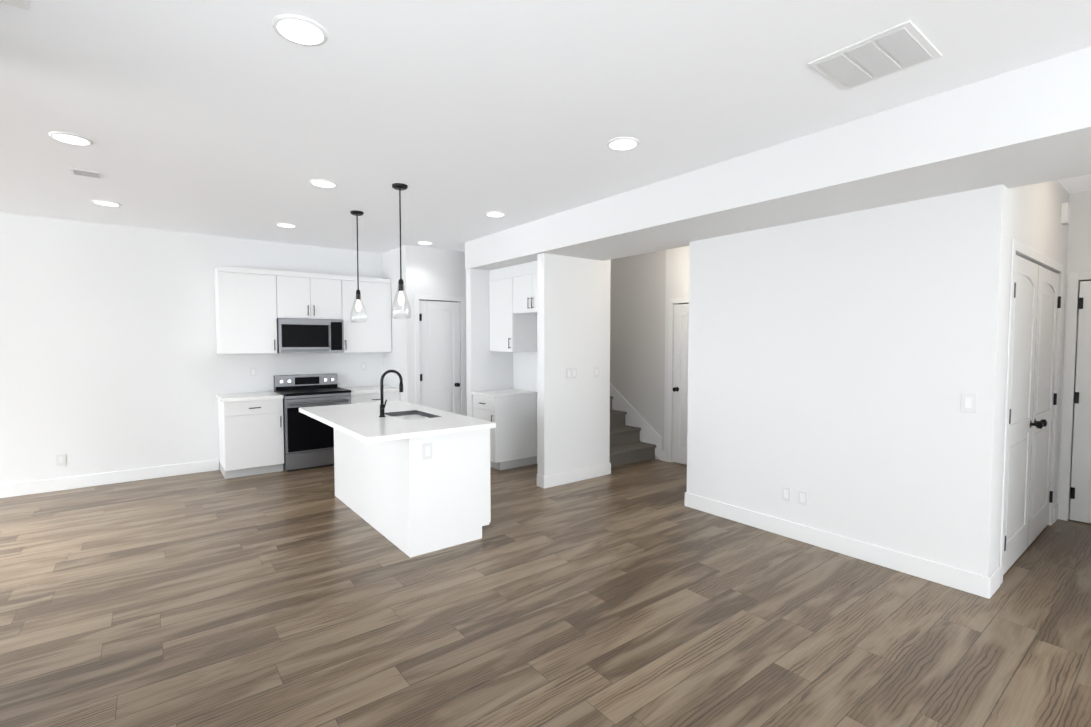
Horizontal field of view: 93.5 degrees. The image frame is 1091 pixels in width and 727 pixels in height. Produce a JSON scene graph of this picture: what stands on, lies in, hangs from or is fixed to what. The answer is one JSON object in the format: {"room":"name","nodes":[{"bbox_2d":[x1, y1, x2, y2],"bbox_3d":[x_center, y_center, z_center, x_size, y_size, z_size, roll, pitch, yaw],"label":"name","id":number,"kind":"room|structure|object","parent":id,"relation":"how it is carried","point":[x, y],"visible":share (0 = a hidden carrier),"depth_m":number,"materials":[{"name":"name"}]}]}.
{"room":"kitchen","nodes":[
{"label":"kitchen","id":0,"kind":"room"},
{"bbox_2d":[0,459,1090,726],"bbox_3d":[-0.714,1.496,2.303,16.000,0.100,14.500,-2,3,-38],"label":"floor","id":1,"kind":"structure","parent":0,"point":[634,595],"depth_m":2.85,"materials":[{"name":"brown wood"}]},
{"bbox_2d":[216,391,283,478],"bbox_3d":[-3.506,0.828,6.098,0.613,0.915,0.635,-2,3,-38],"label":"base cabinet","id":2,"kind":"object","parent":1,"relation":"on","point":[251,434],"visible":1,"depth_m":5.88,"materials":[{"name":"white wood"}]},
{"bbox_2d":[273,373,350,471],"bbox_3d":[-2.931,0.712,6.480,0.761,1.115,0.727,-2,3,-38],"label":"range","id":3,"kind":"object","parent":1,"relation":"on","point":[308,442],"visible":0.81,"depth_m":6.22,"materials":[{"name":"silver metal"}]},
{"bbox_2d":[344,385,399,403],"bbox_3d":[-2.395,0.792,6.957,0.658,0.915,0.635,-2,3,-38],"label":"base cabinet","id":4,"kind":"object","parent":1,"relation":"on","point":[366,394],"visible":0.21,"depth_m":6.74,"materials":[{"name":"white wood"}]},
{"bbox_2d":[334,428,491,557],"bbox_3d":[-1.270,0.915,4.596,0.682,0.868,1.881,-2,3,-38],"label":"kitchen island","id":5,"kind":"object","parent":1,"relation":"on","point":[412,480],"depth_m":3.90,"materials":[{"name":"white wood"}]},
{"bbox_2d":[299,400,494,443],"bbox_3d":[-1.384,0.465,4.487,1.004,0.040,1.960,-2,3,-38],"label":"island countertop","id":6,"kind":"structure","parent":5,"relation":"on","point":[361,421],"depth_m":4.04,"materials":[{"name":"white stone"}]},
{"bbox_2d":[379,370,402,416],"bbox_3d":[-1.302,0.251,4.359,0.214,0.398,0.103,-2,3,-38],"label":"faucet","id":7,"kind":"object","parent":6,"relation":"on","point":[382,409],"visible":1,"depth_m":4.32,"materials":[{"name":"black metal"}]},
{"bbox_2d":[385,408,438,419],"bbox_3d":[-1.171,0.572,4.473,0.364,0.248,0.574,-2,3,-38],"label":"sink","id":8,"kind":"object","parent":6,"relation":"in","point":[412,413],"depth_m":4.64,"materials":[{"name":"silver metal"}]},
{"bbox_2d":[471,389,536,469],"bbox_3d":[-0.526,0.812,6.479,0.652,0.915,0.540,-2,3,-38],"label":"base cabinet","id":9,"kind":"object","parent":1,"relation":"on","point":[511,414],"visible":0.79,"depth_m":6.28,"materials":[{"name":"white wood"}]},
{"bbox_2d":[609,396,655,467],"bbox_3d":[0.183,0.370,7.528,1.024,1.710,2.862,-2,3,-38],"label":"stairs","id":10,"kind":"structure","parent":1,"relation":"on","point":[627,446],"depth_m":6.70,"materials":[{"name":"carpet"}]},
{"bbox_2d":[0,180,1090,576],"bbox_3d":[-0.077,0.083,1.420,16.000,2.800,12.420,-2,3,-38],"label":"wall","id":11,"kind":"structure","parent":0,"point":[840,364],"depth_m":4.48,"materials":[{"name":"white paint"}]},
{"bbox_2d":[56,454,65,465],"bbox_3d":[-5.029,0.999,5.325,0.075,0.115,0.008,-2,3,-38],"label":"outlet","id":12,"kind":"object","parent":11,"relation":"attached to","point":[60,459],"visible":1,"depth_m":5.32,"materials":[{"name":"white plastic"}]},
{"bbox_2d":[0,459,218,497],"bbox_3d":[-6.982,1.317,3.822,7.715,0.130,0.014,-2,3,-38],"label":"baseboard","id":13,"kind":"structure","parent":11,"relation":"attached to","point":[58,484],"depth_m":5.53,"materials":[{"name":"white paint"}]},
{"bbox_2d":[214,266,277,353],"bbox_3d":[-3.593,-0.621,6.163,0.600,1.004,0.330,-2,3,-38],"label":"upper cabinet","id":14,"kind":"object","parent":11,"relation":"attached to","point":[252,306],"depth_m":6.02,"materials":[{"name":"white wood"}]},
{"bbox_2d":[250,367,256,376],"bbox_3d":[-3.629,0.104,6.372,0.075,0.115,0.008,-2,3,-38],"label":"outlet","id":15,"kind":"object","parent":11,"relation":"attached to","point":[253,371],"visible":1,"depth_m":6.37,"materials":[{"name":"white plastic"}]},
{"bbox_2d":[278,271,341,319],"bbox_3d":[-3.053,-0.853,6.572,0.766,0.574,0.330,-2,3,-38],"label":"upper cabinet","id":16,"kind":"object","parent":11,"relation":"attached to","point":[301,295],"depth_m":6.43,"materials":[{"name":"white wood"}]},
{"bbox_2d":[277,318,343,352],"bbox_3d":[-3.018,-0.350,6.548,0.759,0.421,0.443,-2,3,-38],"label":"microwave","id":17,"kind":"object","parent":16,"relation":"attached to","point":[310,335],"visible":0.94,"depth_m":6.39,"materials":[{"name":"silver metal"}]},
{"bbox_2d":[361,362,365,369],"bbox_3d":[-2.554,0.039,7.202,0.075,0.115,0.008,-2,3,-38],"label":"outlet","id":18,"kind":"object","parent":11,"relation":"attached to","point":[363,365],"visible":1,"depth_m":7.20,"materials":[{"name":"white plastic"}]},
{"bbox_2d":[340,275,391,352],"bbox_3d":[-2.489,-0.657,7.017,0.660,1.004,0.330,-2,3,-38],"label":"upper cabinet","id":19,"kind":"object","parent":11,"relation":"attached to","point":[374,335],"depth_m":6.89,"materials":[{"name":"white wood"}]},
{"bbox_2d":[419,300,460,414],"bbox_3d":[-1.424,0.195,7.008,0.604,2.080,0.109,-2,3,-38],"label":"pantry door","id":20,"kind":"structure","parent":11,"relation":"in","point":[439,329],"depth_m":7.00,"materials":[{"name":"white paint"}]},
{"bbox_2d":[414,294,465,415],"bbox_3d":[-1.461,0.161,7.054,0.748,2.169,0.130,-2,3,-38],"label":"door frame","id":21,"kind":"structure","parent":11,"relation":"attached to","point":[418,297],"depth_m":7.01,"materials":[{"name":"white paint"}]},
{"bbox_2d":[489,266,536,351],"bbox_3d":[-0.416,-0.672,6.508,0.367,1.038,0.530,-2,3,-38],"label":"upper cabinet","id":22,"kind":"object","parent":11,"relation":"attached to","point":[508,333],"depth_m":6.35,"materials":[{"name":"white wood"}]},
{"bbox_2d":[513,261,536,316],"bbox_3d":[-0.011,-0.879,5.975,0.367,0.578,0.795,-2,3,-38],"label":"upper cabinet","id":23,"kind":"object","parent":11,"relation":"attached to","point":[513,306],"depth_m":5.98,"materials":[{"name":"white wood"}]},
{"bbox_2d":[566,368,576,378],"bbox_3d":[0.283,0.107,5.581,0.150,0.115,0.008,-2,3,-38],"label":"light switch","id":24,"kind":"object","parent":11,"relation":"attached to","point":[571,373],"visible":1,"depth_m":5.58,"materials":[{"name":"white plastic"}]},
{"bbox_2d":[540,463,610,488],"bbox_3d":[0.371,1.238,5.696,0.988,0.130,0.018,-2,3,-38],"label":"baseboard","id":25,"kind":"structure","parent":11,"relation":"attached to","point":[553,480],"depth_m":5.65,"materials":[{"name":"white paint"}]},
{"bbox_2d":[594,367,598,376],"bbox_3d":[0.576,0.098,5.808,0.075,0.115,0.008,-2,3,-38],"label":"light switch","id":26,"kind":"object","parent":11,"relation":"attached to","point":[596,371],"visible":1,"depth_m":5.80,"materials":[{"name":"white plastic"}]},
{"bbox_2d":[667,297,688,461],"bbox_3d":[1.881,0.234,6.261,0.130,2.089,0.868,-2,3,-38],"label":"door frame","id":27,"kind":"structure","parent":11,"relation":"attached to","point":[675,301],"depth_m":6.53,"materials":[{"name":"white paint"}]},
{"bbox_2d":[672,304,688,464],"bbox_3d":[1.833,0.268,6.225,0.109,2.000,0.724,-2,3,-38],"label":"hall door","id":28,"kind":"structure","parent":11,"relation":"in","point":[680,379],"depth_m":6.43,"materials":[{"name":"white paint"}]},
{"bbox_2d":[782,486,790,501],"bbox_3d":[1.903,1.032,4.059,0.008,0.110,0.070,-2,3,-38],"label":"outlet","id":29,"kind":"object","parent":11,"relation":"attached to","point":[786,493],"visible":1,"depth_m":4.05,"materials":[{"name":"white plastic"}]},
{"bbox_2d":[798,490,807,505],"bbox_3d":[1.983,1.036,3.956,0.008,0.110,0.070,-2,3,-38],"label":"outlet","id":30,"kind":"object","parent":11,"relation":"attached to","point":[802,497],"visible":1,"depth_m":3.95,"materials":[{"name":"white plastic"}]},
{"bbox_2d":[684,492,995,598],"bbox_3d":[1.990,1.312,3.954,0.014,0.130,2.218,-2,3,-38],"label":"baseboard","id":31,"kind":"structure","parent":11,"relation":"attached to","point":[966,581],"depth_m":3.65,"materials":[{"name":"white paint"}]},
{"bbox_2d":[961,393,976,412],"bbox_3d":[2.589,0.240,3.139,0.008,0.115,0.075,-2,3,-38],"label":"light switch","id":32,"kind":"object","parent":11,"relation":"attached to","point":[968,402],"visible":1,"depth_m":3.14,"materials":[{"name":"white plastic"}]},
{"bbox_2d":[1003,255,1042,574],"bbox_3d":[3.262,0.339,3.506,0.814,2.088,0.109,-2,3,-38],"label":"closet door","id":33,"kind":"structure","parent":11,"relation":"in","point":[1021,424],"depth_m":3.53,"materials":[{"name":"white paint"}]},
{"bbox_2d":[999,239,1063,584],"bbox_3d":[3.554,0.293,3.806,1.788,2.179,0.130,-2,3,-38],"label":"trim","id":34,"kind":"structure","parent":11,"relation":"attached to","point":[1020,249],"depth_m":3.29,"materials":[{"name":"white paint"}]},
{"bbox_2d":[1027,271,1038,547],"bbox_3d":[3.575,0.327,3.779,0.015,2.088,0.022,-2,3,-38],"label":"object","id":35,"kind":"structure","parent":11,"relation":"in","point":[1033,398],"depth_m":3.77,"materials":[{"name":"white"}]},
{"bbox_2d":[1028,265,1060,546],"bbox_3d":[3.919,0.317,4.014,0.814,2.088,0.109,-2,3,-38],"label":"closet door","id":36,"kind":"structure","parent":11,"relation":"in","point":[1045,395],"depth_m":4.01,"materials":[{"name":"white paint"}]},
{"bbox_2d":[1060,202,1069,224],"bbox_3d":[4.216,-1.214,4.161,0.110,0.160,0.040,-2,3,-38],"label":"door chime","id":37,"kind":"object","parent":11,"relation":"attached to","point":[1065,213],"visible":1,"depth_m":4.13,"materials":[{"name":"white plastic"}]},
{"bbox_2d":[1058,271,1090,520],"bbox_3d":[4.792,0.305,4.102,0.130,2.129,0.918,-2,3,-38],"label":"door frame","id":38,"kind":"structure","parent":11,"relation":"attached to","point":[1069,377],"depth_m":4.40,"materials":[{"name":"white paint"}]},
{"bbox_2d":[1070,281,1090,523],"bbox_3d":[4.744,0.339,4.067,0.109,2.040,0.774,-2,3,-38],"label":"entry door","id":39,"kind":"structure","parent":11,"relation":"in","point":[1080,500],"depth_m":4.34,"materials":[{"name":"white paint"}]},
{"bbox_2d":[0,0,1090,252],"bbox_3d":[-0.714,-1.401,2.181,16.000,0.100,14.500,-2,3,-38],"label":"ceiling","id":40,"kind":"structure","parent":0,"point":[244,120],"depth_m":2.64,"materials":[{"name":"white paint"}]},
{"bbox_2d":[0,0,29,9],"bbox_3d":[-1.932,-1.319,1.797,0.160,0.030,0.160,-2,3,-38],"label":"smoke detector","id":41,"kind":"object","parent":40,"relation":"attached to","point":[23,4],"visible":1,"depth_m":1.86,"materials":[{"name":"white plastic"}]},
{"bbox_2d":[49,132,93,145],"bbox_3d":[-2.930,-1.387,3.172,0.206,0.009,0.206,-2,3,-38],"label":"recessed light","id":42,"kind":"object","parent":40,"relation":"in","point":[70,138],"visible":0.92,"depth_m":3.15,"materials":[{"name":"white paint"}]},
{"bbox_2d":[70,168,101,178],"bbox_3d":[-3.418,-1.414,3.819,0.170,0.010,0.160,-2,3,-38],"label":"ceiling vent","id":43,"kind":"object","parent":40,"relation":"in","point":[81,172],"visible":1,"depth_m":3.80,"materials":[{"name":"white metal"}]},
{"bbox_2d":[92,200,120,206],"bbox_3d":[-3.970,-1.449,4.643,0.206,0.009,0.206,-2,3,-38],"label":"recessed light","id":44,"kind":"object","parent":40,"relation":"in","point":[107,203],"visible":1,"depth_m":4.63,"materials":[{"name":"white paint"}]},
{"bbox_2d":[276,223,296,227],"bbox_3d":[-2.788,-1.486,5.519,0.206,0.009,0.206,-2,3,-38],"label":"recessed light","id":45,"kind":"object","parent":40,"relation":"attached to","point":[288,225],"visible":0.94,"depth_m":5.51,"materials":[{"name":"white paint"}]},
{"bbox_2d":[272,14,327,45],"bbox_3d":[-0.988,-1.341,2.072,0.206,0.009,0.206,-2,3,-38],"label":"recessed light","id":46,"kind":"object","parent":40,"relation":"in","point":[299,30],"visible":1,"depth_m":2.06,"materials":[{"name":"white paint"}]},
{"bbox_2d":[310,179,337,187],"bbox_3d":[-1.757,-1.425,4.067,0.206,0.009,0.206,-2,3,-38],"label":"recessed light","id":47,"kind":"object","parent":40,"relation":"in","point":[323,183],"visible":0.94,"depth_m":4.05,"materials":[{"name":"white paint"}]},
{"bbox_2d":[350,210,366,322],"bbox_3d":[-1.827,-0.934,4.996,0.158,1.070,0.158,-2,3,-38],"label":"pendant light","id":48,"kind":"object","parent":40,"relation":"hanging from","point":[356,213],"visible":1,"depth_m":4.99,"materials":[{"name":"clear glass"}]},
{"bbox_2d":[391,183,410,318],"bbox_3d":[-1.172,-0.898,4.151,0.158,1.070,0.158,-2,3,-38],"label":"pendant light","id":49,"kind":"object","parent":40,"relation":"hanging from","point":[400,187],"visible":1,"depth_m":4.14,"materials":[{"name":"clear glass"}]},
{"bbox_2d":[417,241,432,244],"bbox_3d":[-1.527,-1.527,6.495,0.206,0.009,0.206,-2,3,-38],"label":"recessed light","id":50,"kind":"object","parent":40,"relation":"in","point":[424,242],"visible":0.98,"depth_m":6.45,"materials":[{"name":"white paint"}]},
{"bbox_2d":[485,211,505,216],"bbox_3d":[-0.492,-1.466,5.046,0.206,0.009,0.206,-2,3,-38],"label":"recessed light","id":51,"kind":"object","parent":40,"relation":"attached to","point":[495,214],"visible":0.94,"depth_m":5.03,"materials":[{"name":"white paint"}]},
{"bbox_2d":[607,137,638,150],"bbox_3d":[0.491,-1.391,3.255,0.206,0.009,0.206,-2,3,-38],"label":"recessed light","id":52,"kind":"object","parent":40,"relation":"in","point":[623,143],"visible":0.98,"depth_m":3.23,"materials":[{"name":"white paint"}]},
{"bbox_2d":[465,46,1090,269],"bbox_3d":[2.595,-1.197,2.571,0.900,0.339,10.650,-2,3,-38],"label":"soffit","id":53,"kind":"structure","parent":40,"relation":"attached to","point":[1027,125],"depth_m":3.01,"materials":[{"name":"white paint"}]},
{"bbox_2d":[808,20,941,90],"bbox_3d":[1.462,-1.349,2.280,0.400,0.012,0.390,-2,3,-38],"label":"ceiling vent","id":54,"kind":"object","parent":40,"relation":"in","point":[899,48],"visible":1,"depth_m":2.25,"materials":[{"name":"white metal"}]},
{"bbox_2d":[610,250,665,459],"bbox_3d":[0.672,-0.187,7.813,0.120,2.800,2.980,-2,3,-38],"label":"wall","id":55,"kind":"structure","parent":0,"point":[637,325],"depth_m":6.92,"materials":[{"name":"white paint"}]},
{"bbox_2d":[610,383,661,459],"bbox_3d":[0.746,0.216,7.625,0.014,2.010,2.485,-2,3,-38],"label":"trim","id":56,"kind":"structure","parent":55,"relation":"attached to","point":[649,434],"depth_m":6.98,"materials":[{"name":"white paint"}]}
]}

